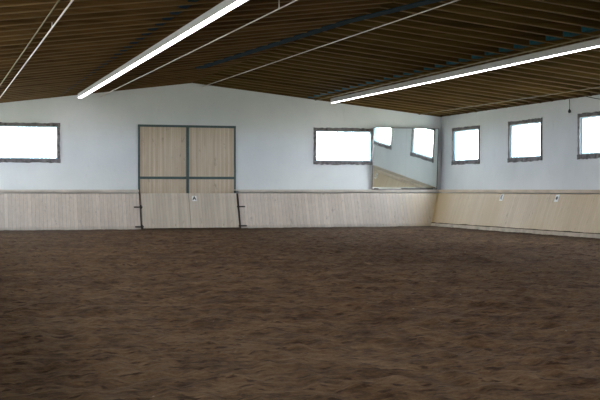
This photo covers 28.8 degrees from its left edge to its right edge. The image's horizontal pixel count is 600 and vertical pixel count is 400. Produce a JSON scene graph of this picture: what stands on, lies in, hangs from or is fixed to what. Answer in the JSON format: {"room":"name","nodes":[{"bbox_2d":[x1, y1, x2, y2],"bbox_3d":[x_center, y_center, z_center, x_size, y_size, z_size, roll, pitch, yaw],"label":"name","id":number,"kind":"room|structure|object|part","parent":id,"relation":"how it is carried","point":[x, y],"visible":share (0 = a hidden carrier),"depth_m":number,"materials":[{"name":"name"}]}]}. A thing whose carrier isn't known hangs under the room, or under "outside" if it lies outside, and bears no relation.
{"room":"sports facility","nodes":[
{"label":"sports facility","id":0,"kind":"room"},
{"bbox_2d":[0,83,440,192],"bbox_3d":[-4.293,-1.706,46.017,22.000,6.144,0.320,0,1,-18],"label":"wall","id":1,"kind":"structure","parent":0,"point":[275,133],"depth_m":45.92,"materials":[{"name":"paint"}]},
{"bbox_2d":[0,122,60,162],"bbox_3d":[-10.327,-2.158,43.936,2.570,1.528,0.120,0,1,-18],"label":"window","id":2,"kind":"structure","parent":1,"relation":"in","point":[57,159],"depth_m":44.03,"materials":[{"name":"paint"}]},
{"bbox_3d":[-10.317,-1.474,43.912,2.570,0.160,0.055,0,1,-18],"label":"sill","id":3,"kind":"part","parent":2,"relation":"part of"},
{"bbox_2d":[0,0,73,97],"bbox_3d":[-5.288,-3.342,24.078,0.064,0.201,40.848,0,1,-18],"label":"cable","id":4,"kind":"object","parent":1,"relation":"attached to","point":[71,1],"visible":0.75,"depth_m":24.05,"materials":[{"name":"metal"}]},
{"bbox_2d":[0,190,140,229],"bbox_3d":[-10.201,0.414,43.322,8.448,1.595,1.256,0,1,-18],"label":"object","id":5,"kind":"structure","parent":1,"relation":"attached to","point":[19,209],"depth_m":43.52,"materials":[{"name":"brown wood"}]},
{"bbox_2d":[138,124,235,224],"bbox_3d":[-4.411,-0.931,45.769,3.900,4.000,0.087,0,1,-18],"label":"door","id":6,"kind":"structure","parent":1,"relation":"in","point":[188,159],"depth_m":45.72,"materials":[{"name":"beige wood"}]},
{"bbox_3d":[-5.334,-1.876,45.487,1.835,1.945,0.047,0,1,-18],"label":"board panel","id":7,"kind":"part","parent":6,"relation":"part of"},
{"bbox_3d":[-5.334,0.124,45.506,1.835,1.895,0.047,0,1,-18],"label":"board panel","id":8,"kind":"part","parent":6,"relation":"part of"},
{"bbox_3d":[-3.500,-1.882,46.072,1.835,1.945,0.047,0,1,-18],"label":"board panel","id":9,"kind":"part","parent":6,"relation":"part of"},
{"bbox_3d":[-3.500,0.118,46.091,1.835,1.895,0.047,0,1,-18],"label":"board panel","id":10,"kind":"part","parent":6,"relation":"part of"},
{"bbox_2d":[100,0,297,96],"bbox_3d":[-1.760,-3.910,27.226,0.028,0.264,36.988,0,1,-19],"label":"cable","id":11,"kind":"object","parent":1,"relation":"attached to","point":[279,0],"visible":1,"depth_m":28.04,"materials":[{"name":"metal"}]},
{"bbox_2d":[202,0,458,86],"bbox_3d":[1.881,-4.297,28.823,0.028,0.192,36.149,0,1,-19],"label":"cable","id":12,"kind":"object","parent":1,"relation":"attached to","point":[455,0],"visible":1,"depth_m":30.70,"materials":[{"name":"metal"}]},
{"bbox_2d":[234,190,436,227],"bbox_3d":[1.597,0.379,47.083,8.500,1.595,1.256,0,1,-18],"label":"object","id":13,"kind":"structure","parent":1,"relation":"attached to","point":[261,210],"depth_m":46.70,"materials":[{"name":"brown wood"}]},
{"bbox_2d":[372,127,438,189],"bbox_3d":[4.380,-1.710,48.442,2.920,2.558,0.229,0,1,-17],"label":"mirror","id":14,"kind":"object","parent":13,"relation":"on","point":[402,158],"visible":1,"depth_m":48.43,"materials":[{"name":"silver metal"}]},
{"bbox_2d":[313,127,372,164],"bbox_3d":[1.787,-2.194,47.798,2.620,1.536,0.120,0,1,-18],"label":"window","id":15,"kind":"structure","parent":1,"relation":"in","point":[350,130],"depth_m":47.78,"materials":[{"name":"paint"}]},
{"bbox_3d":[1.797,-1.508,47.773,2.620,0.165,0.055,0,1,-18],"label":"sill","id":16,"kind":"part","parent":15,"relation":"part of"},
{"bbox_2d":[432,193,438,221],"bbox_3d":[5.549,0.430,47.972,0.085,1.435,0.750,0,1,27],"label":"board","id":17,"kind":"object","parent":1,"relation":"attached to","point":[437,193],"visible":0.64,"depth_m":48.01,"materials":[{"name":"wood"}]},
{"bbox_2d":[0,226,599,399],"bbox_3d":[2.984,1.290,23.215,21.360,0.155,47.600,0,1,-18],"label":"floor","id":18,"kind":"structure","parent":0,"point":[392,312],"depth_m":14.04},
{"bbox_2d":[139,193,141,228],"bbox_3d":[-6.123,0.463,44.493,0.035,1.435,0.970,0,1,-18],"label":"post","id":19,"kind":"object","parent":18,"relation":"on","point":[139,193],"visible":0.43,"depth_m":44.27,"materials":[{"name":"metal"}]},
{"bbox_2d":[134,193,190,228],"bbox_3d":[-5.264,0.413,44.540,2.150,1.332,0.604,0,1,-18],"label":"gate","id":20,"kind":"object","parent":18,"relation":"on","point":[159,210],"visible":1,"depth_m":44.58,"materials":[{"name":"wood"}]},
{"bbox_2d":[189,193,246,227],"bbox_3d":[-3.180,0.406,45.205,2.195,1.332,0.604,0,1,-18],"label":"gate","id":21,"kind":"object","parent":18,"relation":"on","point":[210,210],"visible":1,"depth_m":45.16,"materials":[{"name":"wood"}]},
{"bbox_2d":[236,193,240,227],"bbox_3d":[-2.431,0.452,45.670,0.035,1.435,0.970,0,1,-18],"label":"post","id":22,"kind":"object","parent":18,"relation":"on","point":[236,193],"visible":0.43,"depth_m":45.52,"materials":[{"name":"metal"}]},
{"bbox_2d":[441,95,599,193],"bbox_3d":[13.312,-0.942,26.487,0.320,4.984,47.600,0,1,-18],"label":"wall","id":23,"kind":"structure","parent":0,"point":[559,168],"depth_m":42.16,"materials":[{"name":"paint"}]},
{"bbox_2d":[451,125,479,164],"bbox_3d":[6.667,-2.183,46.845,0.120,1.533,2.520,0,1,-18],"label":"window","id":24,"kind":"structure","parent":23,"relation":"in","point":[468,128],"depth_m":47.02,"materials":[{"name":"paint"}]},
{"bbox_3d":[6.636,-1.499,46.842,0.055,0.165,2.520,0,1,-18],"label":"sill","id":25,"kind":"part","parent":24,"relation":"part of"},
{"bbox_3d":[6.703,-2.197,46.856,0.045,1.206,2.266,0,1,-18],"label":"sash","id":26,"kind":"part","parent":24,"relation":"part of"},
{"bbox_2d":[431,190,599,237],"bbox_3d":[12.782,0.578,25.945,1.022,1.595,46.858,0,1,-18],"label":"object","id":27,"kind":"structure","parent":23,"relation":"attached to","point":[575,215],"depth_m":40.82,"materials":[{"name":"beige wood"}]},
{"bbox_2d":[441,92,599,116],"bbox_3d":[13.124,-3.365,26.404,0.065,0.170,47.580,0,1,-18],"label":"wall plate","id":28,"kind":"object","parent":23,"relation":"attached to","point":[591,93],"visible":0.4,"depth_m":41.66,"materials":[{"name":"brown wood"}]},
{"bbox_2d":[507,118,541,162],"bbox_3d":[8.149,-2.141,42.196,0.120,1.537,2.520,0,1,-18],"label":"window","id":29,"kind":"structure","parent":23,"relation":"in","point":[511,124],"depth_m":42.45,"materials":[{"name":"paint"}]},
{"bbox_3d":[8.118,-1.455,42.192,0.055,0.165,2.520,0,1,-18],"label":"sill","id":30,"kind":"part","parent":29,"relation":"part of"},
{"bbox_3d":[8.185,-2.153,42.207,0.045,1.206,2.266,0,1,-18],"label":"sash","id":31,"kind":"part","parent":29,"relation":"part of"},
{"bbox_2d":[577,111,599,158],"bbox_3d":[9.631,-2.096,37.546,0.120,1.533,2.520,0,1,-18],"label":"window","id":32,"kind":"structure","parent":23,"relation":"in","point":[581,155],"depth_m":38.55,"materials":[{"name":"paint"}]},
{"bbox_3d":[9.600,-1.412,37.543,0.055,0.165,2.520,0,1,-18],"label":"sill","id":33,"kind":"part","parent":32,"relation":"part of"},
{"bbox_3d":[9.667,-2.109,37.558,0.045,1.206,2.266,0,1,-18],"label":"sash","id":34,"kind":"part","parent":32,"relation":"part of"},
{"bbox_3d":[10.582,-3.827,17.411,10.978,1.355,0.100,0,1,-18],"label":"rafter","id":35,"kind":"object","parent":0,"visible":0},
{"bbox_2d":[330,38,599,102],"bbox_3d":[7.102,-3.766,27.603,0.180,0.272,38.350,0,1,-18],"label":"light strip","id":36,"kind":"object","parent":35,"relation":"hanging from","point":[595,43],"visible":0.92,"depth_m":33.33,"materials":[{"name":"white"}]},
{"bbox_2d":[494,63,520,68],"bbox_3d":[5.704,-3.692,31.989,0.128,0.040,1.522,0,1,-18],"label":"diffuser","id":37,"kind":"object","parent":36,"relation":"attached to","point":[496,65],"depth_m":32.15,"materials":[{"name":"white"}]},
{"bbox_2d":[520,56,548,62],"bbox_3d":[6.170,-3.678,30.528,0.128,0.040,1.522,0,1,-18],"label":"diffuser","id":38,"kind":"object","parent":36,"relation":"attached to","point":[525,59],"depth_m":30.63,"materials":[{"name":"white"}]},
{"bbox_2d":[549,50,581,56],"bbox_3d":[6.636,-3.664,29.067,0.128,0.040,1.522,0,1,-18],"label":"diffuser","id":39,"kind":"object","parent":36,"relation":"attached to","point":[553,53],"depth_m":29.23,"materials":[{"name":"white"}]},
{"bbox_3d":[2.984,-3.883,23.167,22.760,1.599,49.000,0,1,-18],"label":"ceiling","id":40,"kind":"structure","parent":0,"visible":0},
{"bbox_2d":[0,0,85,6],"bbox_3d":[-1.889,-3.731,20.377,10.978,1.610,0.100,0,1,-18],"label":"rafter","id":41,"kind":"object","parent":40,"relation":"attached to","point":[3,3],"depth_m":19.49,"materials":[{"name":"brown wood"}]},
{"bbox_2d":[0,0,172,14],"bbox_3d":[-2.148,-3.734,21.188,10.978,1.610,0.100,0,1,-18],"label":"rafter","id":42,"kind":"object","parent":40,"relation":"attached to","point":[88,3],"depth_m":20.54,"materials":[{"name":"brown wood"}]},
{"bbox_2d":[0,82,192,102],"bbox_3d":[-9.457,-3.954,44.118,10.978,1.610,0.100,0,1,-18],"label":"rafter","id":43,"kind":"object","parent":40,"relation":"attached to","point":[184,82],"visible":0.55,"depth_m":44.67,"materials":[{"name":"brown wood"}]},
{"bbox_2d":[0,80,196,101],"bbox_3d":[-9.202,-3.947,43.317,10.978,1.610,0.100,0,1,-18],"label":"rafter","id":44,"kind":"object","parent":40,"relation":"attached to","point":[191,80],"visible":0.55,"depth_m":43.85,"materials":[{"name":"brown wood"}]},
{"bbox_2d":[0,78,201,99],"bbox_3d":[-8.955,-3.935,42.541,10.978,1.610,0.100,0,1,-18],"label":"rafter","id":45,"kind":"object","parent":40,"relation":"attached to","point":[195,78],"visible":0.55,"depth_m":43.08,"materials":[{"name":"brown wood"}]},
{"bbox_2d":[0,76,206,98],"bbox_3d":[-8.698,-3.929,41.736,10.978,1.610,0.100,0,1,-18],"label":"rafter","id":46,"kind":"object","parent":40,"relation":"attached to","point":[199,76],"visible":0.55,"depth_m":42.28,"materials":[{"name":"brown wood"}]},
{"bbox_2d":[0,74,211,96],"bbox_3d":[-8.453,-3.924,40.968,10.978,1.610,0.100,0,1,-18],"label":"rafter","id":47,"kind":"object","parent":40,"relation":"attached to","point":[202,74],"visible":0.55,"depth_m":41.51,"materials":[{"name":"brown wood"}]},
{"bbox_2d":[0,72,216,94],"bbox_3d":[-8.199,-3.920,40.169,10.978,1.610,0.100,0,1,-18],"label":"rafter","id":48,"kind":"object","parent":40,"relation":"attached to","point":[207,72],"visible":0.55,"depth_m":40.69,"materials":[{"name":"brown wood"}]},
{"bbox_2d":[0,69,222,93],"bbox_3d":[-7.947,-3.906,39.380,10.978,1.610,0.100,0,1,-18],"label":"rafter","id":49,"kind":"object","parent":40,"relation":"attached to","point":[219,69],"visible":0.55,"depth_m":39.90,"materials":[{"name":"brown wood"}]},
{"bbox_2d":[0,0,223,20],"bbox_3d":[-2.396,-3.743,21.967,10.978,1.610,0.100,0,1,-18],"label":"rafter","id":50,"kind":"object","parent":40,"relation":"attached to","point":[39,14],"visible":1,"depth_m":21.54,"materials":[{"name":"brown wood"}]},
{"bbox_2d":[0,67,228,91],"bbox_3d":[-7.691,-3.898,38.575,10.978,1.610,0.100,0,1,-18],"label":"rafter","id":51,"kind":"object","parent":40,"relation":"attached to","point":[91,81],"visible":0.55,"depth_m":39.08,"materials":[{"name":"brown wood"}]},
{"bbox_2d":[0,64,234,89],"bbox_3d":[-7.444,-3.897,37.800,10.978,1.610,0.100,0,1,-18],"label":"rafter","id":52,"kind":"object","parent":40,"relation":"attached to","point":[231,64],"visible":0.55,"depth_m":38.27,"materials":[{"name":"brown wood"}]},
{"bbox_2d":[0,62,240,87],"bbox_3d":[-7.188,-3.889,36.997,10.978,1.610,0.100,0,1,-18],"label":"rafter","id":53,"kind":"object","parent":40,"relation":"attached to","point":[233,62],"visible":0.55,"depth_m":37.24,"materials":[{"name":"brown wood"}]},
{"bbox_2d":[195,0,443,68],"bbox_3d":[0.500,-4.340,30.295,0.320,0.208,17.668,0,1,-26],"label":"brace","id":54,"kind":"object","parent":53,"relation":"on","point":[424,2],"visible":1,"depth_m":30.09,"materials":[{"name":"blue metal"}]},
{"bbox_2d":[1,59,247,85],"bbox_3d":[-6.941,-3.876,36.225,10.978,1.610,0.100,0,1,-18],"label":"rafter","id":55,"kind":"object","parent":40,"relation":"attached to","point":[242,60],"visible":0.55,"depth_m":36.43,"materials":[{"name":"brown wood"}]},
{"bbox_2d":[0,56,253,83],"bbox_3d":[-6.690,-3.872,35.437,10.978,1.610,0.100,0,1,-18],"label":"rafter","id":56,"kind":"object","parent":40,"relation":"attached to","point":[250,57],"visible":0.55,"depth_m":35.67,"materials":[{"name":"brown wood"}]},
{"bbox_2d":[59,0,197,95],"bbox_3d":[-1.939,-3.803,21.687,0.160,0.146,47.160,0,1,-18],"label":"purlin","id":57,"kind":"structure","parent":40,"relation":"attached to","point":[183,6],"depth_m":26.46,"materials":[{"name":"brown wood"}]},
{"bbox_2d":[0,53,261,80],"bbox_3d":[-6.433,-3.863,34.629,10.978,1.610,0.100,0,1,-18],"label":"rafter","id":58,"kind":"object","parent":40,"relation":"attached to","point":[256,54],"visible":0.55,"depth_m":34.85,"materials":[{"name":"brown wood"}]},
{"bbox_2d":[0,50,268,78],"bbox_3d":[-6.181,-3.860,33.841,10.978,1.610,0.100,0,1,-18],"label":"rafter","id":59,"kind":"object","parent":40,"relation":"attached to","point":[263,51],"visible":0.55,"depth_m":34.05,"materials":[{"name":"brown wood"}]},
{"bbox_2d":[0,47,276,75],"bbox_3d":[-5.933,-3.853,33.061,10.978,1.610,0.100,0,1,-18],"label":"rafter","id":60,"kind":"object","parent":40,"relation":"attached to","point":[272,48],"visible":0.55,"depth_m":33.27,"materials":[{"name":"brown wood"}]},
{"bbox_2d":[0,44,284,73],"bbox_3d":[-5.681,-3.846,32.270,10.978,1.610,0.100,0,1,-18],"label":"rafter","id":61,"kind":"object","parent":40,"relation":"attached to","point":[254,47],"visible":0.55,"depth_m":32.46,"materials":[{"name":"brown wood"}]},
{"bbox_2d":[0,41,292,70],"bbox_3d":[-5.427,-3.832,31.474,10.978,1.610,0.100,0,1,-18],"label":"rafter","id":62,"kind":"object","parent":40,"relation":"attached to","point":[267,43],"visible":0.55,"depth_m":31.64,"materials":[{"name":"brown wood"}]},
{"bbox_2d":[0,33,300,64],"bbox_3d":[-4.915,-3.822,29.869,10.978,1.610,0.100,0,1,-18],"label":"rafter","id":63,"kind":"object","parent":40,"relation":"attached to","point":[286,35],"visible":0.21,"depth_m":30.05,"materials":[{"name":"brown wood"}]},
{"bbox_2d":[0,37,302,67],"bbox_3d":[-5.170,-3.824,30.667,10.978,1.610,0.100,0,1,-18],"label":"rafter","id":64,"kind":"object","parent":40,"relation":"attached to","point":[276,39],"visible":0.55,"depth_m":30.85,"materials":[{"name":"brown wood"}]},
{"bbox_2d":[0,0,307,26],"bbox_3d":[-2.657,-3.753,22.784,10.978,1.610,0.100,0,1,-18],"label":"rafter","id":65,"kind":"object","parent":40,"relation":"attached to","point":[249,2],"visible":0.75,"depth_m":22.50,"materials":[{"name":"brown wood"}]},
{"bbox_2d":[0,29,313,60],"bbox_3d":[-4.665,-3.814,29.086,10.978,1.610,0.100,0,1,-18],"label":"rafter","id":66,"kind":"object","parent":40,"relation":"attached to","point":[298,31],"visible":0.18,"depth_m":29.28,"materials":[{"name":"brown wood"}]},
{"bbox_2d":[0,24,328,57],"bbox_3d":[-4.417,-3.801,28.307,10.978,1.610,0.100,0,1,-18],"label":"rafter","id":67,"kind":"object","parent":40,"relation":"attached to","point":[312,26],"visible":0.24,"depth_m":28.51,"materials":[{"name":"brown wood"}]},
{"bbox_2d":[0,19,342,53],"bbox_3d":[-4.168,-3.801,27.526,10.978,1.610,0.100,0,1,-18],"label":"rafter","id":68,"kind":"object","parent":40,"relation":"attached to","point":[330,21],"visible":0.34,"depth_m":27.74,"materials":[{"name":"brown wood"}]},
{"bbox_2d":[0,14,354,50],"bbox_3d":[-3.909,-3.786,26.714,10.978,1.610,0.100,0,1,-18],"label":"rafter","id":69,"kind":"object","parent":40,"relation":"attached to","point":[32,45],"visible":0.58,"depth_m":26.92,"materials":[{"name":"brown wood"}]},
{"bbox_2d":[0,0,364,31],"bbox_3d":[-2.905,-3.761,23.564,10.978,1.610,0.100,0,1,-18],"label":"rafter","id":70,"kind":"object","parent":40,"relation":"attached to","point":[309,2],"visible":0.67,"depth_m":23.50,"materials":[{"name":"brown wood"}]},
{"bbox_2d":[0,9,366,45],"bbox_3d":[-3.656,-3.781,25.919,10.978,1.610,0.100,0,1,-18],"label":"rafter","id":71,"kind":"object","parent":40,"relation":"attached to","point":[362,11],"visible":0.58,"depth_m":26.12,"materials":[{"name":"brown wood"}]},
{"bbox_2d":[0,4,379,41],"bbox_3d":[-3.402,-3.778,25.122,10.978,1.610,0.100,0,1,-18],"label":"rafter","id":72,"kind":"object","parent":40,"relation":"attached to","point":[124,28],"visible":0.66,"depth_m":25.32,"materials":[{"name":"brown wood"}]},
{"bbox_2d":[0,0,392,36],"bbox_3d":[-3.160,-3.767,24.364,10.978,1.610,0.100,0,1,-18],"label":"rafter","id":73,"kind":"object","parent":40,"relation":"attached to","point":[366,2],"visible":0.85,"depth_m":24.52,"materials":[{"name":"brown wood"}]},
{"bbox_2d":[193,81,440,116],"bbox_3d":[1.006,-4.113,47.452,10.978,1.355,0.100,0,1,-18],"label":"rafter","id":74,"kind":"object","parent":40,"relation":"attached to","point":[195,82],"visible":0.33,"depth_m":47.19,"materials":[{"name":"brown wood"}]},
{"bbox_2d":[197,79,448,115],"bbox_3d":[1.260,-4.107,46.656,10.978,1.355,0.100,0,1,-18],"label":"rafter","id":75,"kind":"object","parent":40,"relation":"attached to","point":[200,80],"visible":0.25,"depth_m":46.36,"materials":[{"name":"brown wood"}]},
{"bbox_2d":[202,77,458,114],"bbox_3d":[1.516,-4.101,45.852,10.978,1.355,0.100,0,1,-18],"label":"rafter","id":76,"kind":"object","parent":40,"relation":"attached to","point":[205,78],"visible":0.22,"depth_m":45.52,"materials":[{"name":"brown wood"}]},
{"bbox_2d":[207,75,466,113],"bbox_3d":[1.756,-4.091,45.099,10.978,1.355,0.100,0,1,-18],"label":"rafter","id":77,"kind":"object","parent":40,"relation":"attached to","point":[209,76],"visible":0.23,"depth_m":44.79,"materials":[{"name":"brown wood"}]},
{"bbox_2d":[212,73,475,111],"bbox_3d":[2.012,-4.081,44.294,10.978,1.355,0.100,0,1,-18],"label":"rafter","id":78,"kind":"object","parent":40,"relation":"attached to","point":[213,74],"visible":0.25,"depth_m":43.99,"materials":[{"name":"brown wood"}]},
{"bbox_2d":[217,71,486,110],"bbox_3d":[2.266,-4.078,43.499,10.978,1.355,0.100,0,1,-18],"label":"rafter","id":79,"kind":"object","parent":40,"relation":"attached to","point":[220,72],"visible":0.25,"depth_m":43.17,"materials":[{"name":"brown wood"}]},
{"bbox_2d":[419,87,599,114],"bbox_3d":[11.189,-3.389,29.240,0.028,0.028,40.980,0,1,-18],"label":"conduit","id":80,"kind":"object","parent":79,"relation":"attached to","point":[594,87],"visible":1,"depth_m":40.64,"materials":[{"name":"metal"}]},
{"bbox_2d":[223,69,494,108],"bbox_3d":[2.515,-4.069,42.717,10.978,1.355,0.100,0,1,-18],"label":"rafter","id":81,"kind":"object","parent":40,"relation":"attached to","point":[227,70],"visible":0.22,"depth_m":42.41,"materials":[{"name":"brown wood"}]},
{"bbox_2d":[229,66,505,107],"bbox_3d":[2.766,-4.061,41.931,10.978,1.355,0.100,0,1,-18],"label":"rafter","id":82,"kind":"object","parent":40,"relation":"attached to","point":[230,67],"visible":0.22,"depth_m":41.59,"materials":[{"name":"brown wood"}]},
{"bbox_2d":[235,64,515,105],"bbox_3d":[3.020,-4.057,41.134,10.978,1.355,0.100,0,1,-18],"label":"rafter","id":83,"kind":"object","parent":40,"relation":"attached to","point":[238,65],"visible":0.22,"depth_m":40.82,"materials":[{"name":"brown wood"}]},
{"bbox_2d":[241,61,529,104],"bbox_3d":[3.275,-4.050,40.333,10.978,1.355,0.100,0,1,-18],"label":"rafter","id":84,"kind":"object","parent":40,"relation":"attached to","point":[243,62],"visible":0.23,"depth_m":40.01,"materials":[{"name":"brown wood"}]},
{"bbox_2d":[248,58,538,102],"bbox_3d":[3.531,-4.037,39.531,10.978,1.355,0.100,0,1,-18],"label":"rafter","id":85,"kind":"object","parent":40,"relation":"attached to","point":[252,59],"visible":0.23,"depth_m":39.19,"materials":[{"name":"brown wood"}]},
{"bbox_2d":[254,55,552,101],"bbox_3d":[3.777,-4.030,38.758,10.978,1.355,0.100,0,1,-18],"label":"rafter","id":86,"kind":"object","parent":40,"relation":"attached to","point":[260,56],"visible":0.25,"depth_m":38.43,"materials":[{"name":"brown wood"}]},
{"bbox_2d":[262,52,565,99],"bbox_3d":[4.032,-4.025,37.957,10.978,1.355,0.100,0,1,-18],"label":"rafter","id":87,"kind":"object","parent":40,"relation":"attached to","point":[282,56],"visible":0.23,"depth_m":37.63,"materials":[{"name":"brown wood"}]},
{"bbox_2d":[269,49,576,97],"bbox_3d":[4.281,-4.020,37.179,10.978,1.355,0.100,0,1,-18],"label":"rafter","id":88,"kind":"object","parent":40,"relation":"attached to","point":[276,51],"visible":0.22,"depth_m":36.85,"materials":[{"name":"brown wood"}]},
{"bbox_2d":[277,46,589,95],"bbox_3d":[4.533,-4.006,36.388,10.978,1.355,0.100,0,1,-18],"label":"rafter","id":89,"kind":"object","parent":40,"relation":"attached to","point":[284,48],"visible":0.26,"depth_m":36.05,"materials":[{"name":"brown wood"}]},
{"bbox_2d":[285,43,599,93],"bbox_3d":[4.782,-4.002,35.606,10.978,1.355,0.100,0,1,-18],"label":"rafter","id":90,"kind":"object","parent":40,"relation":"attached to","point":[294,45],"visible":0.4,"depth_m":35.25,"materials":[{"name":"brown wood"}]},
{"bbox_2d":[293,39,599,88],"bbox_3d":[5.035,-3.995,34.812,10.978,1.355,0.100,0,1,-18],"label":"rafter","id":91,"kind":"object","parent":40,"relation":"attached to","point":[299,41],"visible":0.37,"depth_m":34.39,"materials":[{"name":"brown wood"}]},
{"bbox_2d":[303,35,599,84],"bbox_3d":[5.287,-3.991,34.023,10.978,1.355,0.100,0,1,-18],"label":"rafter","id":92,"kind":"object","parent":40,"relation":"attached to","point":[312,38],"visible":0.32,"depth_m":33.54,"materials":[{"name":"brown wood"}]},
{"bbox_2d":[307,26,598,97],"bbox_3d":[7.560,-3.985,24.714,0.220,0.146,47.160,0,1,-18],"label":"purlin","id":93,"kind":"structure","parent":40,"relation":"attached to","point":[583,29],"depth_m":31.85,"materials":[{"name":"brown wood"}]},
{"bbox_2d":[312,32,599,79],"bbox_3d":[5.544,-3.977,33.215,10.978,1.355,0.100,0,1,-18],"label":"rafter","id":94,"kind":"object","parent":40,"relation":"attached to","point":[321,34],"visible":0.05,"depth_m":32.66,"materials":[{"name":"brown wood"}]},
{"bbox_2d":[324,28,599,74],"bbox_3d":[5.791,-3.968,32.442,10.978,1.355,0.100,0,1,-18],"label":"rafter","id":95,"kind":"object","parent":40,"relation":"attached to","point":[334,30],"visible":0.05,"depth_m":31.84,"materials":[{"name":"brown wood"}]},
{"bbox_2d":[336,24,599,69],"bbox_3d":[6.045,-3.963,31.645,10.978,1.355,0.100,0,1,-18],"label":"rafter","id":96,"kind":"object","parent":40,"relation":"attached to","point":[351,27],"visible":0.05,"depth_m":30.98,"materials":[{"name":"brown wood"}]},
{"bbox_2d":[343,19,599,63],"bbox_3d":[6.299,-3.961,30.846,10.978,1.355,0.100,0,1,-18],"label":"rafter","id":97,"kind":"object","parent":40,"relation":"attached to","point":[366,23],"visible":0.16,"depth_m":30.11,"materials":[{"name":"brown wood"}]},
{"bbox_2d":[355,13,599,57],"bbox_3d":[6.550,-3.946,30.059,10.978,1.355,0.100,0,1,-18],"label":"rafter","id":98,"kind":"object","parent":40,"relation":"attached to","point":[381,19],"visible":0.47,"depth_m":29.26,"materials":[{"name":"brown wood"}]},
{"bbox_2d":[366,8,599,51],"bbox_3d":[6.802,-3.939,29.269,10.978,1.355,0.100,0,1,-18],"label":"rafter","id":99,"kind":"object","parent":40,"relation":"attached to","point":[398,15],"visible":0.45,"depth_m":28.40,"materials":[{"name":"brown wood"}]},
{"bbox_2d":[380,3,599,41],"bbox_3d":[7.058,-3.938,28.467,10.978,1.355,0.100,0,1,-18],"label":"rafter","id":100,"kind":"object","parent":40,"relation":"attached to","point":[432,13],"visible":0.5,"depth_m":27.58,"materials":[{"name":"brown wood"}]},
{"bbox_2d":[393,0,599,36],"bbox_3d":[7.308,-3.927,27.681,10.978,1.355,0.100,0,1,-18],"label":"rafter","id":101,"kind":"object","parent":40,"relation":"attached to","point":[451,8],"visible":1,"depth_m":26.79,"materials":[{"name":"brown wood"}]},
{"bbox_2d":[440,0,599,29],"bbox_3d":[7.559,-3.921,26.894,10.978,1.355,0.100,0,1,-18],"label":"rafter","id":102,"kind":"object","parent":40,"relation":"attached to","point":[489,6],"depth_m":26.05,"materials":[{"name":"brown wood"}]},
{"bbox_2d":[480,0,599,20],"bbox_3d":[7.813,-3.914,26.099,10.978,1.355,0.100,0,1,-18],"label":"rafter","id":103,"kind":"object","parent":40,"relation":"attached to","point":[529,4],"depth_m":25.30,"materials":[{"name":"brown wood"}]},
{"bbox_2d":[532,0,599,11],"bbox_3d":[8.058,-3.905,25.329,10.978,1.355,0.100,0,1,-18],"label":"rafter","id":104,"kind":"object","parent":40,"relation":"attached to","point":[580,4],"depth_m":24.58,"materials":[{"name":"brown wood"}]},
{"bbox_3d":[-1.141,-3.712,18.030,10.978,1.610,0.100,0,1,-18],"label":"rafter","id":105,"kind":"object","parent":40,"relation":"attached to","visible":0},
{"bbox_2d":[78,0,247,97],"bbox_3d":[-2.284,-3.742,24.979,0.180,0.233,39.050,0,1,-18],"label":"light strip","id":106,"kind":"object","parent":105,"relation":"hanging from","point":[224,7],"visible":0.97,"depth_m":27.02,"materials":[{"name":"white"}]},
{"bbox_2d":[132,59,144,65],"bbox_3d":[-4.337,-3.706,31.419,0.128,0.040,1.490,0,1,-18],"label":"diffuser","id":107,"kind":"object","parent":106,"relation":"attached to","point":[135,62],"depth_m":31.44,"materials":[{"name":"white"}]},
{"bbox_2d":[142,53,154,59],"bbox_3d":[-3.881,-3.693,29.989,0.128,0.040,1.490,0,1,-18],"label":"diffuser","id":108,"kind":"object","parent":106,"relation":"attached to","point":[145,56],"depth_m":29.98,"materials":[{"name":"white"}]},
{"bbox_2d":[152,46,166,53],"bbox_3d":[-3.425,-3.679,28.558,0.128,0.040,1.490,0,1,-18],"label":"diffuser","id":109,"kind":"object","parent":106,"relation":"attached to","point":[156,49],"depth_m":28.59,"materials":[{"name":"white"}]},
{"bbox_2d":[164,38,179,46],"bbox_3d":[-2.969,-3.666,27.127,0.128,0.040,1.490,0,1,-18],"label":"diffuser","id":110,"kind":"object","parent":106,"relation":"attached to","point":[169,42],"depth_m":27.13,"materials":[{"name":"white"}]},
{"bbox_2d":[176,29,193,38],"bbox_3d":[-2.513,-3.652,25.696,0.128,0.040,1.490,0,1,-18],"label":"diffuser","id":111,"kind":"object","parent":106,"relation":"attached to","point":[183,33],"depth_m":25.72,"materials":[{"name":"white"}]},
{"bbox_2d":[191,20,210,30],"bbox_3d":[-2.057,-3.639,24.265,0.128,0.040,1.490,0,1,-18],"label":"diffuser","id":112,"kind":"object","parent":106,"relation":"attached to","point":[198,24],"depth_m":24.27,"materials":[{"name":"white"}]},
{"bbox_2d":[207,9,228,20],"bbox_3d":[-1.601,-3.625,22.834,0.128,0.040,1.490,0,1,-18],"label":"diffuser","id":113,"kind":"object","parent":106,"relation":"attached to","point":[213,15],"depth_m":22.83,"materials":[{"name":"white"}]},
{"bbox_2d":[225,0,245,9],"bbox_3d":[-1.144,-3.612,21.403,0.128,0.040,1.490,0,1,-18],"label":"diffuser","id":114,"kind":"object","parent":106,"relation":"attached to","point":[231,4],"depth_m":21.58,"materials":[{"name":"white"}]},
{"bbox_3d":[1.386,-3.631,10.103,10.978,1.610,0.100,0,1,-18],"label":"rafter","id":115,"kind":"object","parent":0,"visible":0},
{"bbox_2d":[0,0,59,85],"bbox_3d":[-5.456,-3.356,23.934,0.032,0.032,40.980,0,1,-18],"label":"conduit","id":116,"kind":"object","parent":115,"relation":"attached to","point":[57,2],"visible":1,"depth_m":23.89,"materials":[{"name":"metal"}]},
{"bbox_3d":[12.102,-3.784,12.644,10.978,1.355,0.100,0,1,-18],"label":"rafter","id":117,"kind":"object","parent":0,"visible":0},
{"bbox_2d":[315,34,599,100],"bbox_3d":[6.835,-3.860,27.848,0.036,0.036,40.980,0,1,-18],"label":"conduit","id":118,"kind":"object","parent":117,"relation":"attached to","point":[599,34],"visible":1,"depth_m":33.37,"materials":[{"name":"metal"}]}
]}

